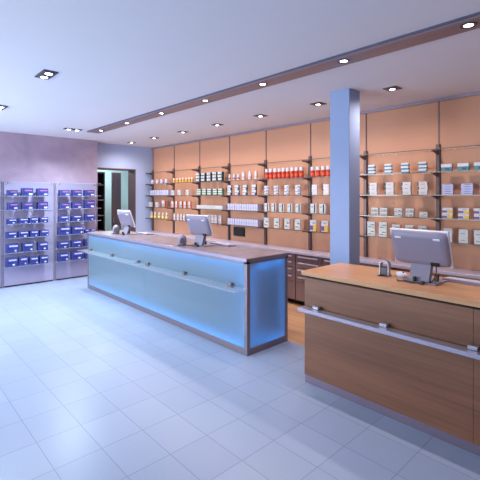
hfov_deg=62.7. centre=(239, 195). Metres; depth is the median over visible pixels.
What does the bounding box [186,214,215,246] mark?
computer monitor
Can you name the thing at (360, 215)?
glass shelf
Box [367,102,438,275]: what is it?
wall panel
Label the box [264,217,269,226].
carton
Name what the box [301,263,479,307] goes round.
countertop
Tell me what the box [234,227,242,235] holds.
grille
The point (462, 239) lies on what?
carton
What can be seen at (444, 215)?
carton
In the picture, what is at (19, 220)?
box
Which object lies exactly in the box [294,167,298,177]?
medicine bottle
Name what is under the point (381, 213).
carton
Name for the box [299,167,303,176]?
medicine bottle
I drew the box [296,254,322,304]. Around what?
base cabinet
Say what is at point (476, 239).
carton
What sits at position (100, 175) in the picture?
storage shelf
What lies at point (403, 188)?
carton
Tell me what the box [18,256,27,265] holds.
box
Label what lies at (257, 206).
carton
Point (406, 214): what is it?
carton
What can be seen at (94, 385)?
floor
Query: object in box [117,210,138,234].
computer monitor
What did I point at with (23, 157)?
wall
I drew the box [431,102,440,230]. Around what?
upright
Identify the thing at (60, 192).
box
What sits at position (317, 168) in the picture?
medicine bottle
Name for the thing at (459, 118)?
wall panel
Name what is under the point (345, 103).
column
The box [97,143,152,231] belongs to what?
wall
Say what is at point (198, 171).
upright
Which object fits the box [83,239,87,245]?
box
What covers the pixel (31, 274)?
display panel
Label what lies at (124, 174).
wall
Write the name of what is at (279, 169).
medicine bottle
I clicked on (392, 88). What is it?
recessed light
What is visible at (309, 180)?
upright
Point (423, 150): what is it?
glass shelf
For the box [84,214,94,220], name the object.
box
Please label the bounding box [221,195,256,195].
glass shelf
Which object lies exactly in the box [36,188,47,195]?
box
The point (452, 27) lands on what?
ceiling beam
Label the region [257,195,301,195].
glass shelf
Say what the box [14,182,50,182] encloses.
glass shelf
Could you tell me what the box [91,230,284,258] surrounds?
countertop
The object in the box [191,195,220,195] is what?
glass shelf
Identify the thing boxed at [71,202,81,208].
box
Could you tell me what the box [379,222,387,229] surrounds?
carton
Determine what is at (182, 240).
card reader
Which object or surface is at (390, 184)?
carton
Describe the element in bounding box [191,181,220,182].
glass shelf
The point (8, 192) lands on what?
box
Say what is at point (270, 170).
medicine bottle
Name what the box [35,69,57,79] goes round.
recessed light
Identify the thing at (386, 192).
carton
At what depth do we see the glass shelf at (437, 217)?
4.46 m
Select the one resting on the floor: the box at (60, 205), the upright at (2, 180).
the upright at (2, 180)
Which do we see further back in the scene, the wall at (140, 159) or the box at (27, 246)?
the wall at (140, 159)
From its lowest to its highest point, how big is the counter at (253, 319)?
1.020 m
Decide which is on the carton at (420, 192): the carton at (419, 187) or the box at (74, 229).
the carton at (419, 187)
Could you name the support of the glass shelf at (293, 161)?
on the upright at (265, 160)
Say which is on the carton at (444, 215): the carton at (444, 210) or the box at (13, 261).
the carton at (444, 210)
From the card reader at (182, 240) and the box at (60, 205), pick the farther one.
the box at (60, 205)
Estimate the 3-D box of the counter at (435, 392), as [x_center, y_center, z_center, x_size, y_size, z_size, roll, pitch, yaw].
[2.111,1.180,2.380,0.647,1.000,3.875,0,0,-43]
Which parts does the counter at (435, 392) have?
panel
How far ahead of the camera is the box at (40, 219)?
7.49 m
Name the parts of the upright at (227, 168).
post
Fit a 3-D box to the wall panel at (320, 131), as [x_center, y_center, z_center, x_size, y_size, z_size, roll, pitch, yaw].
[1.436,0.254,5.831,0.018,2.853,0.938,0,0,-43]
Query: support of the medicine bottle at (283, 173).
on the glass shelf at (297, 177)
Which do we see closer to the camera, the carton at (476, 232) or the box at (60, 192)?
the carton at (476, 232)
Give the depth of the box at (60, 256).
7.75 m
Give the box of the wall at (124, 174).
[97,170,127,230]
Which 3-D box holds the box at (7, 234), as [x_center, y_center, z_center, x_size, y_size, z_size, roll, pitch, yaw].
[-4.164,0.711,7.173,0.158,0.108,0.121,0,0,-43]
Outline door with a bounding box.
[111,172,120,229]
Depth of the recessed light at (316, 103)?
5.01 m
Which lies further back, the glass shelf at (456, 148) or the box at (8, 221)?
the box at (8, 221)
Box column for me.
[330,88,359,264]
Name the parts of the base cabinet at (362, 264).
drawer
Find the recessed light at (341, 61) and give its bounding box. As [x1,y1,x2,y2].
[337,59,349,63]
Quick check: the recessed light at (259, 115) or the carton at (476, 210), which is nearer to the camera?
the carton at (476, 210)
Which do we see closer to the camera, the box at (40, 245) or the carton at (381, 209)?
the carton at (381, 209)
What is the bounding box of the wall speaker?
[233,227,244,236]
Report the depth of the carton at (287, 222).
6.30 m
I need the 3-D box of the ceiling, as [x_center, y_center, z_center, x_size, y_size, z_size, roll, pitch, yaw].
[-0.940,-1.250,3.017,7.530,0.150,12.100,0,0,-43]
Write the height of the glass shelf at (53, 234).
0.008 m
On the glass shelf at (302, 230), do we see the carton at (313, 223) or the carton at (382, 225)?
the carton at (313, 223)
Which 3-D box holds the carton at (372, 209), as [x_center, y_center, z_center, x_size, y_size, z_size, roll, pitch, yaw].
[1.787,0.184,5.216,0.032,0.051,0.096,0,0,-43]
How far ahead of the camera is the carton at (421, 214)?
4.74 m
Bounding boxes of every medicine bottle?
[248,171,251,179]
[265,169,268,178]
[269,169,272,178]
[273,168,276,178]
[277,168,280,177]
[281,168,285,177]
[286,168,289,177]
[290,167,293,177]
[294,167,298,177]
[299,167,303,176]
[310,167,314,176]
[316,167,319,176]
[321,166,325,175]
[326,166,329,175]
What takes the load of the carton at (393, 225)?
on the carton
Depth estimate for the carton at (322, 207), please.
5.81 m
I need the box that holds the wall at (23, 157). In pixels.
[0,131,96,287]
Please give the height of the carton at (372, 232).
0.092 m
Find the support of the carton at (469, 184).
on the carton
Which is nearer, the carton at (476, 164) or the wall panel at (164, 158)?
the carton at (476, 164)
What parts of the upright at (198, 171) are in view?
post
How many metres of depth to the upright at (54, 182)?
7.81 m
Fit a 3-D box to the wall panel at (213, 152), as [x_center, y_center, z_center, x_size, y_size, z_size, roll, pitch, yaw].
[-0.512,0.254,7.929,0.018,2.853,0.933,0,0,-43]
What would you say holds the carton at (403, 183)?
on the carton at (403, 188)
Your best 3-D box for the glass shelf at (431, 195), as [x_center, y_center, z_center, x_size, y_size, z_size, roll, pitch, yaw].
[2.646,-0.007,4.345,0.226,0.009,0.951,0,0,-43]
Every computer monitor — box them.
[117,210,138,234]
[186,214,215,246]
[390,228,453,285]
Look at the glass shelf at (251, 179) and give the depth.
7.04 m
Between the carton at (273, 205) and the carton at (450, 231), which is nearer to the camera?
the carton at (450, 231)
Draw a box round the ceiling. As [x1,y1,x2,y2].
[0,0,479,147]
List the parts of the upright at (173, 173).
post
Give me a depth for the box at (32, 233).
7.38 m
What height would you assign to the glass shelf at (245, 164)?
0.009 m
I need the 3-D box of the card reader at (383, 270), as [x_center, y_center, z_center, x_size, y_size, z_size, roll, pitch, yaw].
[1.230,0.616,3.361,0.093,0.129,0.104,0,0,39]
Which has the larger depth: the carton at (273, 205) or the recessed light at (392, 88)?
the carton at (273, 205)
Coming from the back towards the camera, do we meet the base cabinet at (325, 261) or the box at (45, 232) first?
the box at (45, 232)
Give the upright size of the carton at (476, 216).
0.061 m
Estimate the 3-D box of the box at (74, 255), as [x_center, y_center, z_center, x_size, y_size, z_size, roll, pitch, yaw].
[-3.302,1.202,7.974,0.218,0.161,0.121,0,0,-43]
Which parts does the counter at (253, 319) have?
panel, panel, panel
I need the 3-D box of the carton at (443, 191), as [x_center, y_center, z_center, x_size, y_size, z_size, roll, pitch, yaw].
[2.406,-0.049,4.556,0.040,0.025,0.121,0,0,-43]
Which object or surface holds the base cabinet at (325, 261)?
on the floor
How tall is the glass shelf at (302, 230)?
0.009 m
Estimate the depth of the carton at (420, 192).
4.74 m
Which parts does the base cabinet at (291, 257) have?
drawer, drawer, drawer, drawer, door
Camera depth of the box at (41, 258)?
7.50 m
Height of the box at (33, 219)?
0.099 m
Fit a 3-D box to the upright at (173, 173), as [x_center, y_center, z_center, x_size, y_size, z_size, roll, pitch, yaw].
[-1.569,-0.141,8.902,0.204,1.977,0.044,0,0,-43]
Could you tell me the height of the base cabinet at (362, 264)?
0.794 m
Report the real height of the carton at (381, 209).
0.051 m
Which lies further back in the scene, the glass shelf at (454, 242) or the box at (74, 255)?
the box at (74, 255)
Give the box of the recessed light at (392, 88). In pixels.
[383,86,401,91]
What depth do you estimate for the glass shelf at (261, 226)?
6.37 m
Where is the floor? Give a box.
[0,276,479,479]
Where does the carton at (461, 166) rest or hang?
on the glass shelf at (459, 170)
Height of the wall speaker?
0.165 m
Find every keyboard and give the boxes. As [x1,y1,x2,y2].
[136,232,153,234]
[210,242,235,246]
[442,277,479,285]
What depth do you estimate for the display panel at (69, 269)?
8.05 m
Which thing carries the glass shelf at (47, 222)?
attached to the upright at (54, 182)
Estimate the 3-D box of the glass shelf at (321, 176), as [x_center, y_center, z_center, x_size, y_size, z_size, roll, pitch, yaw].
[1.345,-0.278,5.747,0.226,0.009,0.946,0,0,-43]
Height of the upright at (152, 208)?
1.977 m
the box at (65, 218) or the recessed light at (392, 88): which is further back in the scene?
the box at (65, 218)
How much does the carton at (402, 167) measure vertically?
0.043 m
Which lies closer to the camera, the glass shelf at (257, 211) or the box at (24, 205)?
the glass shelf at (257, 211)
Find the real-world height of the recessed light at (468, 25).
0.006 m
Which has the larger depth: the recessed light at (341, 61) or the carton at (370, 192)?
the carton at (370, 192)
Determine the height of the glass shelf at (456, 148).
0.009 m
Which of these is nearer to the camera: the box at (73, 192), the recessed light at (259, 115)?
the recessed light at (259, 115)
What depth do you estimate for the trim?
5.51 m
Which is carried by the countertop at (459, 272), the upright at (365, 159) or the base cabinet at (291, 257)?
the upright at (365, 159)
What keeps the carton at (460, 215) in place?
on the glass shelf at (437, 217)
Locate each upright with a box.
[2,180,2,287]
[54,182,54,280]
[96,184,96,230]
[146,150,153,230]
[166,168,174,232]
[192,142,199,214]
[221,137,229,239]
[257,131,266,244]
[302,123,311,249]
[360,114,367,256]
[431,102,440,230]
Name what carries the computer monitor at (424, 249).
on the counter at (435, 392)
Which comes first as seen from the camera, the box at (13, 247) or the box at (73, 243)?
the box at (13, 247)
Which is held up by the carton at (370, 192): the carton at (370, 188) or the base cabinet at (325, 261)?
the carton at (370, 188)
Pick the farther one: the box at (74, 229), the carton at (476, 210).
the box at (74, 229)
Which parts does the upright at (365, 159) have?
rail, post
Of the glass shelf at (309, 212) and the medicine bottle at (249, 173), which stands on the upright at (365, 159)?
the glass shelf at (309, 212)
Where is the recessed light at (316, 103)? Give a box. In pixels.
[310,102,325,105]
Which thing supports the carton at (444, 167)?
on the glass shelf at (459, 170)
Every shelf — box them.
[5,222,57,224]
[5,234,57,238]
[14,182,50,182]
[63,183,97,183]
[77,248,139,264]
[97,172,104,230]
[130,262,235,292]
[166,169,191,171]
[191,167,220,169]
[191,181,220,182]
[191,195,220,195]
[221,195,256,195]
[222,164,256,167]
[223,223,260,226]
[227,179,256,181]
[257,160,301,164]
[257,177,301,179]
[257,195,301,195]
[257,211,307,212]
[259,226,307,230]
[297,305,479,359]
[302,176,329,177]
[302,230,361,234]
[303,212,363,214]
[304,157,329,160]
[360,149,430,156]
[360,172,430,175]
[360,195,430,195]
[360,215,435,218]
[360,234,390,237]
[431,145,479,150]
[431,170,479,172]
[431,195,479,195]
[431,217,479,220]
[450,241,479,245]
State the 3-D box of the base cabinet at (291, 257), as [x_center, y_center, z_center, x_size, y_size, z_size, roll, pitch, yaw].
[0.771,1.283,6.304,0.298,0.794,0.484,0,0,-43]
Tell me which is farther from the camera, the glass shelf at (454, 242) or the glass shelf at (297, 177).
the glass shelf at (297, 177)
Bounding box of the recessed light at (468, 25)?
[460,22,476,28]
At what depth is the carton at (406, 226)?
4.87 m
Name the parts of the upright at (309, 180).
post, rail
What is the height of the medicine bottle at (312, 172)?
0.154 m
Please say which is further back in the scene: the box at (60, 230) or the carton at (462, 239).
the box at (60, 230)
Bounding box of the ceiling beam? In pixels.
[87,12,479,132]
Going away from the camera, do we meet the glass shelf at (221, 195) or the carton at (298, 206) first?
the carton at (298, 206)
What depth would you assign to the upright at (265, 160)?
6.85 m
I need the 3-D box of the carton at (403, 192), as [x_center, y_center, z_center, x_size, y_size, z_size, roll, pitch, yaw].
[2.077,-0.038,4.908,0.037,0.053,0.114,0,0,-43]
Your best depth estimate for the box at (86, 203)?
8.10 m
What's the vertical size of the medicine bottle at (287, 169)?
0.170 m
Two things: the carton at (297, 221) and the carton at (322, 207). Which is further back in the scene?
the carton at (297, 221)
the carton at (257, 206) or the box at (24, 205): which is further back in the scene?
the box at (24, 205)
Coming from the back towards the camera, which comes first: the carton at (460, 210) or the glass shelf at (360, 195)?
the glass shelf at (360, 195)
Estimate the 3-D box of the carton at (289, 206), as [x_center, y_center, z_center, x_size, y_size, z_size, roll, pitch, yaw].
[0.799,0.192,6.279,0.031,0.136,0.100,0,0,-43]
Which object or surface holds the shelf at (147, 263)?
attached to the counter at (253, 319)
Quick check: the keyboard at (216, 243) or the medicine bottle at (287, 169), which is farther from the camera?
the medicine bottle at (287, 169)
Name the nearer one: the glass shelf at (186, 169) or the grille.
the grille
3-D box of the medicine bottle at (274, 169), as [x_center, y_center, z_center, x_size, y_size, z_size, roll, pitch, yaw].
[0.585,-0.367,6.537,0.068,0.170,0.067,0,0,-43]
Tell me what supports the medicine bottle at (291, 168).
on the glass shelf at (297, 177)
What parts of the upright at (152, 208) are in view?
post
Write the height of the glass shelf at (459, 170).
0.009 m
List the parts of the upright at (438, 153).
rail, post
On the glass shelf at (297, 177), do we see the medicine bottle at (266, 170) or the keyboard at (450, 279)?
the medicine bottle at (266, 170)
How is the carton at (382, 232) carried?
on the glass shelf at (361, 234)
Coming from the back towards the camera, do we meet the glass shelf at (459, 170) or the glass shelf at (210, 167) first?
the glass shelf at (210, 167)
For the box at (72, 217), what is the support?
on the glass shelf
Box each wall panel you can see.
[153,146,174,232]
[175,141,199,235]
[200,136,229,239]
[230,130,266,243]
[267,123,309,249]
[311,114,364,256]
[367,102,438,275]
[439,95,479,280]
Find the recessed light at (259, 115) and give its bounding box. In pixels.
[254,114,267,117]
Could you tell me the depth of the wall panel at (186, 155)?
8.65 m
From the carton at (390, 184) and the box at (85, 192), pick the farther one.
the box at (85, 192)
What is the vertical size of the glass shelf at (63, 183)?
0.008 m
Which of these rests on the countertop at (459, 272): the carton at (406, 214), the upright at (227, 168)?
the upright at (227, 168)
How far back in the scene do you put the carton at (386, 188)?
5.05 m
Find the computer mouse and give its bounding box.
[395,271,407,276]
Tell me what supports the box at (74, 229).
on the glass shelf
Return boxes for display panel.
[0,182,0,287]
[4,182,52,287]
[56,183,95,279]
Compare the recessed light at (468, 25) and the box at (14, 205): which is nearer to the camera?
the recessed light at (468, 25)
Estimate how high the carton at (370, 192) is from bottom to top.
0.053 m
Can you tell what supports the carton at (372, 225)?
on the carton at (372, 232)
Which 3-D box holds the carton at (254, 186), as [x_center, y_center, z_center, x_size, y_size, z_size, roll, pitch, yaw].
[0.249,-0.151,6.869,0.033,0.093,0.101,0,0,-43]
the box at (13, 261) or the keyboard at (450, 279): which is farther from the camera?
the box at (13, 261)
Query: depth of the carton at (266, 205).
6.63 m
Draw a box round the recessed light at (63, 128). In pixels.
[63,128,81,130]
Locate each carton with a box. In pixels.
[252,184,256,189]
[255,204,260,210]
[255,220,261,225]
[264,203,269,210]
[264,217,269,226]
[271,203,276,211]
[274,218,279,227]
[279,203,284,211]
[284,219,290,228]
[287,204,292,211]
[295,219,300,229]
[296,204,301,212]
[310,204,316,212]
[310,220,317,230]
[319,204,325,213]
[321,221,328,231]
[367,221,375,228]
[367,228,375,235]
[369,183,377,186]
[369,187,377,190]
[369,191,377,194]
[371,208,378,211]
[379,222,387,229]
[379,229,387,236]
[380,208,387,211]
[380,212,387,215]
[384,167,392,170]
[385,182,394,186]
[385,187,394,190]
[385,191,394,194]
[392,224,400,227]
[394,208,402,211]
[394,212,402,216]
[401,166,408,169]
[401,186,411,190]
[402,182,411,185]
[402,191,411,194]
[405,213,413,216]
[405,225,413,228]
[406,209,414,212]
[417,182,427,185]
[418,186,428,189]
[418,190,427,194]
[418,226,427,229]
[419,165,427,168]
[419,212,427,217]
[441,164,452,170]
[442,190,453,192]
[442,208,453,212]
[442,213,453,218]
[444,228,452,234]
[457,163,469,170]
[458,208,469,213]
[458,213,469,218]
[459,229,468,235]
[459,236,468,242]
[461,183,473,185]
[461,190,473,192]
[474,162,479,169]
[474,208,479,213]
[474,214,479,219]
[474,230,479,236]
[474,237,479,243]
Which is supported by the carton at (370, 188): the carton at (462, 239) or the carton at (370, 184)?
the carton at (370, 184)
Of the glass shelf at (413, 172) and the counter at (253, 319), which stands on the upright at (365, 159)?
the glass shelf at (413, 172)
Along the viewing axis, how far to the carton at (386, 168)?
5.06 m
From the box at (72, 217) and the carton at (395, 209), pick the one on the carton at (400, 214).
the carton at (395, 209)
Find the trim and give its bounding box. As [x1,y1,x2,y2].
[151,91,479,148]
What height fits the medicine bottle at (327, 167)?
0.154 m
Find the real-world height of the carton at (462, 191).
0.025 m
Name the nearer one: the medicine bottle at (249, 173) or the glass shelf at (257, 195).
the glass shelf at (257, 195)
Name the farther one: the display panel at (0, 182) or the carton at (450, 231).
the display panel at (0, 182)
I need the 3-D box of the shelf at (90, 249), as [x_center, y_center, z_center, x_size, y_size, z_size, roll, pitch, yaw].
[-2.159,0.971,6.382,0.204,0.050,1.970,0,0,-43]
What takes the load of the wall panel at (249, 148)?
attached to the wall
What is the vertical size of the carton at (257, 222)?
0.111 m
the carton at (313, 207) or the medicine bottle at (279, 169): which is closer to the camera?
the carton at (313, 207)
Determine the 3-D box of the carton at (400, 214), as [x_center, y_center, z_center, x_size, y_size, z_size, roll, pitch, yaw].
[2.006,0.235,4.982,0.033,0.051,0.099,0,0,-43]
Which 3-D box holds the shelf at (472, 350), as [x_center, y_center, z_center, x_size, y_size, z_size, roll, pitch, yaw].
[1.825,0.988,2.143,0.117,0.052,3.759,0,0,-43]
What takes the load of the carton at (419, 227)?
on the carton
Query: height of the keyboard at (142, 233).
0.028 m
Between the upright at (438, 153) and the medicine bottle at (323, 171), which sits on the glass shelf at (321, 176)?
the medicine bottle at (323, 171)
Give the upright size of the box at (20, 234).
0.114 m
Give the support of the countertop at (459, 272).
on the base cabinet at (362, 264)
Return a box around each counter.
[87,230,287,355]
[301,263,479,455]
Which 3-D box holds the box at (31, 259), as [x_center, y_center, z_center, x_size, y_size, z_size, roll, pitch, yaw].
[-3.893,1.212,7.425,0.144,0.139,0.121,0,0,-43]
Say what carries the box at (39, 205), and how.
on the glass shelf
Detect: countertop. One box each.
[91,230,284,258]
[142,231,479,278]
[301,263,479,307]
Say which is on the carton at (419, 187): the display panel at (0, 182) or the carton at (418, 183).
the carton at (418, 183)
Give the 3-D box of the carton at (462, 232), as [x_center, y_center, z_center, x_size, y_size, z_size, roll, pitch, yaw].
[2.514,0.416,4.429,0.029,0.075,0.094,0,0,-43]
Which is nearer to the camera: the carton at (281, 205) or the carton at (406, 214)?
the carton at (406, 214)
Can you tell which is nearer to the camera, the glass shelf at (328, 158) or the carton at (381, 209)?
the carton at (381, 209)
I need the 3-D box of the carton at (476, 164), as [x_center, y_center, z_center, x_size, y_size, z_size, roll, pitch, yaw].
[2.628,-0.325,4.314,0.038,0.087,0.116,0,0,-43]
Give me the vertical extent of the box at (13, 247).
0.156 m
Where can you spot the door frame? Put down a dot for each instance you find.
(131, 172)
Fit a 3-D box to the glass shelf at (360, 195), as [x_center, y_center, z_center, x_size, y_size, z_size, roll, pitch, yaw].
[1.995,-0.007,5.047,0.226,0.009,0.956,0,0,-43]
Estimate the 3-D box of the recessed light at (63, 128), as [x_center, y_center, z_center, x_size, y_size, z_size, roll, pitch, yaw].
[-2.942,-1.164,6.944,0.290,0.022,0.130,0,0,-43]
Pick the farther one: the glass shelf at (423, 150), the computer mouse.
the glass shelf at (423, 150)
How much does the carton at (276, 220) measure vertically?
0.160 m
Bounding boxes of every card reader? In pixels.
[113,225,119,233]
[177,235,186,245]
[377,260,390,276]
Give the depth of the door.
9.98 m
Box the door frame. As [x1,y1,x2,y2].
[97,167,135,231]
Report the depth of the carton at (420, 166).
4.74 m
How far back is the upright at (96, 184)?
8.40 m
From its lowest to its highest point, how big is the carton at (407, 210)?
0.051 m
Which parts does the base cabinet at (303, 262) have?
door, drawer, drawer, drawer, drawer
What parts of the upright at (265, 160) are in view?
post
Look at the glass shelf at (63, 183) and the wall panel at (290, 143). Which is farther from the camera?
the glass shelf at (63, 183)
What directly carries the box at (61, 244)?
on the glass shelf
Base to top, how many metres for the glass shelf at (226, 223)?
0.009 m
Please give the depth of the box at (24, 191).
7.30 m
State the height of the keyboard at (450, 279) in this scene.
0.028 m
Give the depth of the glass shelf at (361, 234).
5.16 m
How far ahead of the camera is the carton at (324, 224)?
5.77 m
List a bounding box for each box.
[5,231,16,237]
[5,243,18,252]
[5,257,17,266]
[6,190,17,195]
[6,219,16,223]
[7,202,17,209]
[17,218,27,223]
[17,230,28,237]
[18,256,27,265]
[21,188,32,195]
[21,202,32,209]
[21,242,32,251]
[28,217,37,222]
[28,256,37,264]
[29,230,37,236]
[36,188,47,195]
[36,202,47,208]
[37,242,47,249]
[38,217,47,222]
[38,255,47,263]
[39,229,48,235]
[57,226,69,234]
[57,241,68,248]
[57,252,68,261]
[58,190,69,195]
[58,203,69,208]
[58,215,68,221]
[70,215,81,220]
[70,240,81,246]
[70,250,82,259]
[71,190,81,195]
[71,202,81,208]
[71,226,82,233]
[83,190,94,195]
[83,200,94,207]
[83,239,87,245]
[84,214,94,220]
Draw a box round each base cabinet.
[288,253,299,303]
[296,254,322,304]
[322,258,329,265]
[360,263,395,269]
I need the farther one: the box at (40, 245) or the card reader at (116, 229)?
the box at (40, 245)

